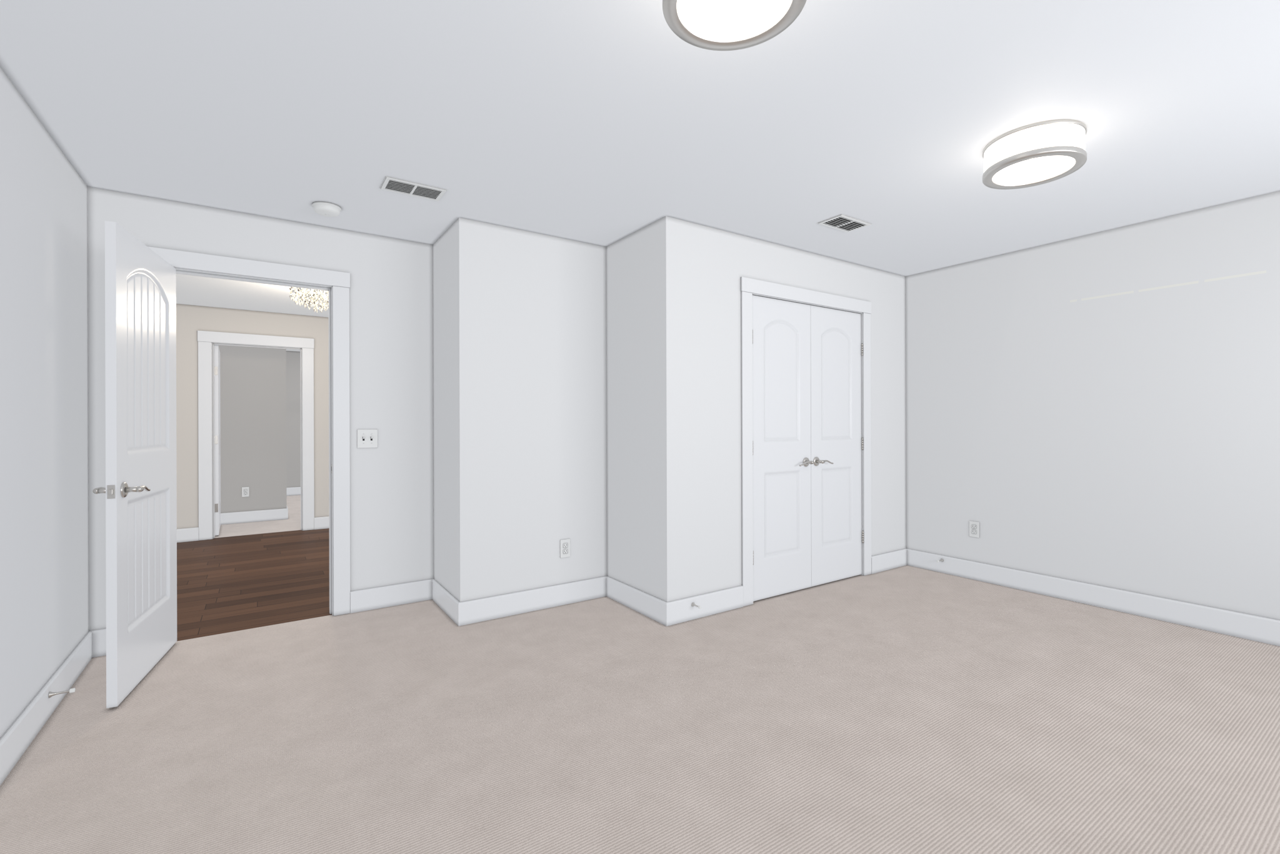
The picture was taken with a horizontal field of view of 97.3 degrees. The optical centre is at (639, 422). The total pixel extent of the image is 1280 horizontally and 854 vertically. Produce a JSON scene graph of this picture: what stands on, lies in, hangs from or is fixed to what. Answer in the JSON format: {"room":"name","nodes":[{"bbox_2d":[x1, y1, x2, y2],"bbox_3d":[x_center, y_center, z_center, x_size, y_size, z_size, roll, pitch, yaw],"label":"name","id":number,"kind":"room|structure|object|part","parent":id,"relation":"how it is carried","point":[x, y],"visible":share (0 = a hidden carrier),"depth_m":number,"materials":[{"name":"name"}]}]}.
{"room":"empty bedroom","nodes":[
{"label":"empty bedroom","id":0,"kind":"room"},
{"bbox_2d":[0,66,88,737],"bbox_3d":[-1.364,-0.010,0.619,0.115,2.400,5.583,0,0,-34],"label":"wall","id":1,"kind":"structure","parent":0,"point":[44,458],"depth_m":2.22,"materials":[{"name":"paint"}]},
{"bbox_2d":[48,687,75,698],"bbox_3d":[-2.363,1.101,2.302,0.075,0.025,0.025,0,0,-34],"label":"door stop","id":2,"kind":"object","parent":1,"relation":"attached to","point":[50,694],"visible":1,"depth_m":2.30,"materials":[{"name":"grey metal"}]},
{"bbox_2d":[213,344,286,513],"bbox_3d":[-5.350,0.003,6.472,2.170,2.400,0.115,0,0,-34],"label":"wall","id":3,"kind":"structure","parent":0,"point":[253,379],"depth_m":6.84,"materials":[{"name":"grey paint"}]},
{"bbox_2d":[241,486,249,496],"bbox_3d":[-4.762,0.831,6.793,0.072,0.118,0.008,0,0,-34],"label":"outlet","id":4,"kind":"object","parent":3,"relation":"attached to","point":[245,490],"visible":1,"depth_m":6.79,"materials":[{"name":"white plastic"}]},
{"bbox_2d":[176,273,328,351],"bbox_3d":[-4.011,-1.262,6.566,4.730,0.120,7.232,0,0,-34],"label":"ceiling","id":5,"kind":"structure","parent":0,"point":[190,290],"depth_m":5.35,"materials":[{"name":"white paint"}]},
{"bbox_2d":[288,286,328,313],"bbox_3d":[-2.787,-1.081,4.877,0.434,0.248,0.432,0,0,-34],"label":"chandelier","id":6,"kind":"object","parent":5,"relation":"hanging from","point":[313,294],"visible":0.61,"depth_m":4.80,"materials":[{"name":"white glass"}]},
{"bbox_2d":[176,303,329,528],"bbox_3d":[-3.825,-0.002,6.295,4.500,2.400,0.115,0,0,-34],"label":"wall","id":7,"kind":"structure","parent":0,"point":[190,319],"depth_m":5.83,"materials":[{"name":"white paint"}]},
{"bbox_2d":[214,344,220,535],"bbox_3d":[-4.734,0.181,6.253,0.101,2.015,0.808,0,0,-35],"label":"room door","id":8,"kind":"structure","parent":7,"relation":"in","point":[217,352],"depth_m":5.96,"materials":[{"name":"white paint"}]},
{"bbox_3d":[-4.736,0.174,6.252,0.096,1.549,0.808,0,0,-36],"label":"far room door hardware","id":9,"kind":"part","parent":8,"relation":"part of","materials":[{"name":"white wood"}]},
{"bbox_2d":[176,486,329,542],"bbox_3d":[-3.926,1.131,6.449,4.500,0.135,6.912,0,0,-34],"label":"baseboard","id":10,"kind":"structure","parent":7,"relation":"attached to","point":[190,534],"depth_m":6.74,"materials":[{"name":"white paint"}]},
{"bbox_2d":[197,330,314,540],"bbox_3d":[-4.125,0.126,6.092,1.033,2.145,0.147,0,0,-34],"label":"door frame","id":11,"kind":"structure","parent":7,"relation":"attached to","point":[206,340],"depth_m":5.94,"materials":[{"name":"white paint"}]},
{"bbox_2d":[176,528,331,641],"bbox_3d":[-2.874,1.255,4.892,4.730,0.120,3.384,0,0,-34],"label":"floor","id":12,"kind":"structure","parent":0,"point":[229,584],"depth_m":4.25,"materials":[{"name":"brown wood"}]},
{"bbox_2d":[214,495,300,538],"bbox_3d":[-4.923,1.261,7.929,4.730,0.120,3.942,0,0,-34],"label":"floor","id":13,"kind":"structure","parent":0,"point":[293,522],"depth_m":6.56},
{"bbox_2d":[87,186,433,630],"bbox_3d":[-2.141,-0.007,3.394,1.701,2.400,0.115,0,0,-34],"label":"wall","id":14,"kind":"structure","parent":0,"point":[391,288],"depth_m":3.58,"materials":[{"name":"white paint"}]},
{"bbox_2d":[147,246,350,615],"bbox_3d":[-2.270,0.127,3.318,0.990,2.132,0.167,0,0,-34],"label":"door frame","id":15,"kind":"structure","parent":14,"relation":"attached to","point":[337,283],"depth_m":3.49,"materials":[{"name":"white wood"}]},
{"bbox_2d":[92,220,176,708],"bbox_3d":[-2.363,0.172,2.692,0.167,2.018,0.801,0,0,-25],"label":"entry door","id":16,"kind":"structure","parent":15,"relation":"attached to","point":[140,285],"depth_m":2.57,"materials":[{"name":"white paint"}]},
{"bbox_3d":[-2.363,0.166,2.692,0.166,1.549,0.800,0,0,-25],"label":"entry door hardware","id":17,"kind":"part","parent":16,"relation":"part of","materials":[{"name":"silver metal"}]},
{"bbox_2d":[357,429,377,448],"bbox_3d":[-1.735,0.099,3.586,0.118,0.118,0.019,0,0,-34],"label":"switch plate","id":18,"kind":"object","parent":14,"relation":"attached to","point":[366,438],"visible":1,"depth_m":3.59,"materials":[{"name":"white plastic"}]},
{"bbox_2d":[286,350,300,487],"bbox_3d":[-4.995,0.002,9.969,2.330,2.400,0.115,0,0,-34],"label":"wall","id":19,"kind":"structure","parent":0,"point":[293,369],"depth_m":9.37,"materials":[{"name":"grey paint"}]},
{"bbox_2d":[432,217,606,601],"bbox_3d":[-0.849,-0.011,3.897,1.003,2.400,0.725,0,0,-34],"label":"wall","id":20,"kind":"structure","parent":0,"point":[520,448],"depth_m":3.56,"materials":[{"name":"white paint"}]},
{"bbox_2d":[560,538,569,557],"bbox_3d":[-0.490,0.823,3.695,0.072,0.118,0.008,0,0,-34],"label":"outlet","id":21,"kind":"object","parent":20,"relation":"attached to","point":[564,544],"visible":1,"depth_m":3.69,"materials":[{"name":"white plastic"}]},
{"bbox_2d":[606,221,655,596],"bbox_3d":[-0.022,-0.014,3.670,0.115,2.400,0.577,0,0,-34],"label":"wall","id":22,"kind":"structure","parent":0,"point":[630,259],"depth_m":3.61,"materials":[{"name":"white paint"}]},
{"bbox_2d":[0,548,1279,785],"bbox_3d":[0.837,1.116,2.102,5.188,0.135,5.353,0,0,-34],"label":"baseboard","id":23,"kind":"structure","parent":22,"relation":"attached to","point":[15,740],"depth_m":3.48,"materials":[{"name":"white paint"}]},
{"bbox_2d":[0,565,1279,853],"bbox_3d":[0.864,1.243,2.063,5.418,0.120,5.488,0,0,-34],"label":"floor","id":24,"kind":"structure","parent":0,"point":[904,709],"depth_m":2.15,"materials":[{"name":"beige carpet"}]},
{"bbox_2d":[0,0,1279,276],"bbox_3d":[0.830,-1.277,2.102,5.418,0.120,5.583,0,0,-34],"label":"ceiling","id":25,"kind":"structure","parent":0,"point":[593,122],"depth_m":2.19,"materials":[{"name":"white paint"}]},
{"bbox_2d":[311,201,341,216],"bbox_3d":[-1.746,-1.185,3.139,0.144,0.046,0.144,0,0,-34],"label":"smoke detector","id":26,"kind":"object","parent":25,"relation":"attached to","point":[323,208],"visible":1,"depth_m":3.10,"materials":[{"name":"white plastic"}]},
{"bbox_2d":[379,175,447,201],"bbox_3d":[-1.171,-1.216,2.910,0.295,0.029,0.175,0,0,-34],"label":"ceiling vent","id":27,"kind":"object","parent":25,"relation":"in","point":[390,184],"visible":1,"depth_m":2.90,"materials":[{"name":"white plastic"}]},
{"bbox_2d":[662,0,806,50],"bbox_3d":[0.243,-1.150,1.458,0.372,0.130,0.372,0,0,-34],"label":"ceiling light","id":28,"kind":"object","parent":25,"relation":"attached to","point":[714,25],"visible":1,"depth_m":1.52,"materials":[{"name":"white glass"}]},
{"bbox_2d":[816,213,871,232],"bbox_3d":[1.248,-1.223,3.432,0.295,0.029,0.175,0,0,-34],"label":"ceiling vent","id":29,"kind":"object","parent":25,"relation":"in","point":[844,222],"visible":1,"depth_m":3.42,"materials":[{"name":"white plastic"}]},
{"bbox_2d":[982,119,1086,189],"bbox_3d":[1.702,-1.154,2.442,0.372,0.130,0.372,0,0,-34],"label":"ceiling light","id":30,"kind":"object","parent":25,"relation":"attached to","point":[1036,154],"visible":1,"depth_m":2.35,"materials":[{"name":"white glass"}]},
{"bbox_2d":[654,216,906,601],"bbox_3d":[1.154,-0.018,4.046,2.484,2.400,0.115,0,0,-34],"label":"wall","id":31,"kind":"structure","parent":0,"point":[699,269],"depth_m":3.53,"materials":[{"name":"white paint"}]},
{"bbox_2d":[691,602,701,608],"bbox_3d":[0.338,1.093,3.364,0.025,0.025,0.070,0,0,-34],"label":"door stop","id":32,"kind":"object","parent":31,"relation":"attached to","point":[692,604],"visible":1,"depth_m":3.37,"materials":[{"name":"grey metal"}]},
{"bbox_2d":[752,295,811,601],"bbox_3d":[0.970,0.165,3.880,0.591,2.016,0.035,0,0,-34],"label":"closet door","id":33,"kind":"structure","parent":31,"relation":"in","point":[781,344],"depth_m":3.87,"materials":[{"name":"white paint"}]},
{"bbox_2d":[752,330,813,564],"bbox_3d":[0.976,0.158,3.841,0.578,1.549,0.068,0,0,-31],"label":"hardware piece","id":34,"kind":"object","parent":31,"relation":"attached to","point":[806,462],"visible":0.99,"depth_m":3.93,"materials":[{"name":"grey metal"}]},
{"bbox_2d":[740,276,871,606],"bbox_3d":[1.201,0.119,4.067,1.392,2.127,0.131,0,0,-34],"label":"trim","id":35,"kind":"structure","parent":31,"relation":"attached to","point":[749,287],"depth_m":3.76,"materials":[{"name":"white paint"}]},
{"bbox_2d":[810,305,861,586],"bbox_3d":[1.461,0.164,4.212,0.591,2.016,0.035,0,0,-34],"label":"closet door","id":36,"kind":"structure","parent":31,"relation":"in","point":[835,335],"depth_m":4.20,"materials":[{"name":"white paint"}]},
{"bbox_2d":[813,343,863,543],"bbox_3d":[1.495,0.156,4.191,0.578,1.549,0.068,0,0,-37],"label":"hardware piece","id":37,"kind":"object","parent":31,"relation":"attached to","point":[816,460],"visible":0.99,"depth_m":4.07,"materials":[{"name":"grey metal"}]},
{"bbox_2d":[905,190,1279,619],"bbox_3d":[3.032,-0.023,3.585,0.115,2.400,5.583,0,0,-34],"label":"wall","id":38,"kind":"structure","parent":0,"point":[1104,406],"depth_m":3.56,"materials":[{"name":"paint"}]},
{"bbox_2d":[936,558,943,562],"bbox_3d":[2.349,1.079,4.410,0.070,0.025,0.025,0,0,-34],"label":"door stop","id":39,"kind":"object","parent":38,"relation":"attached to","point":[942,559],"visible":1,"depth_m":4.42,"materials":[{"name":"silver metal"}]},
{"bbox_2d":[969,520,979,537],"bbox_3d":[2.518,0.800,4.240,0.008,0.118,0.072,0,0,-34],"label":"outlet","id":40,"kind":"object","parent":38,"relation":"attached to","point":[974,525],"visible":1,"depth_m":4.24,"materials":[{"name":"white plastic"}]}
]}

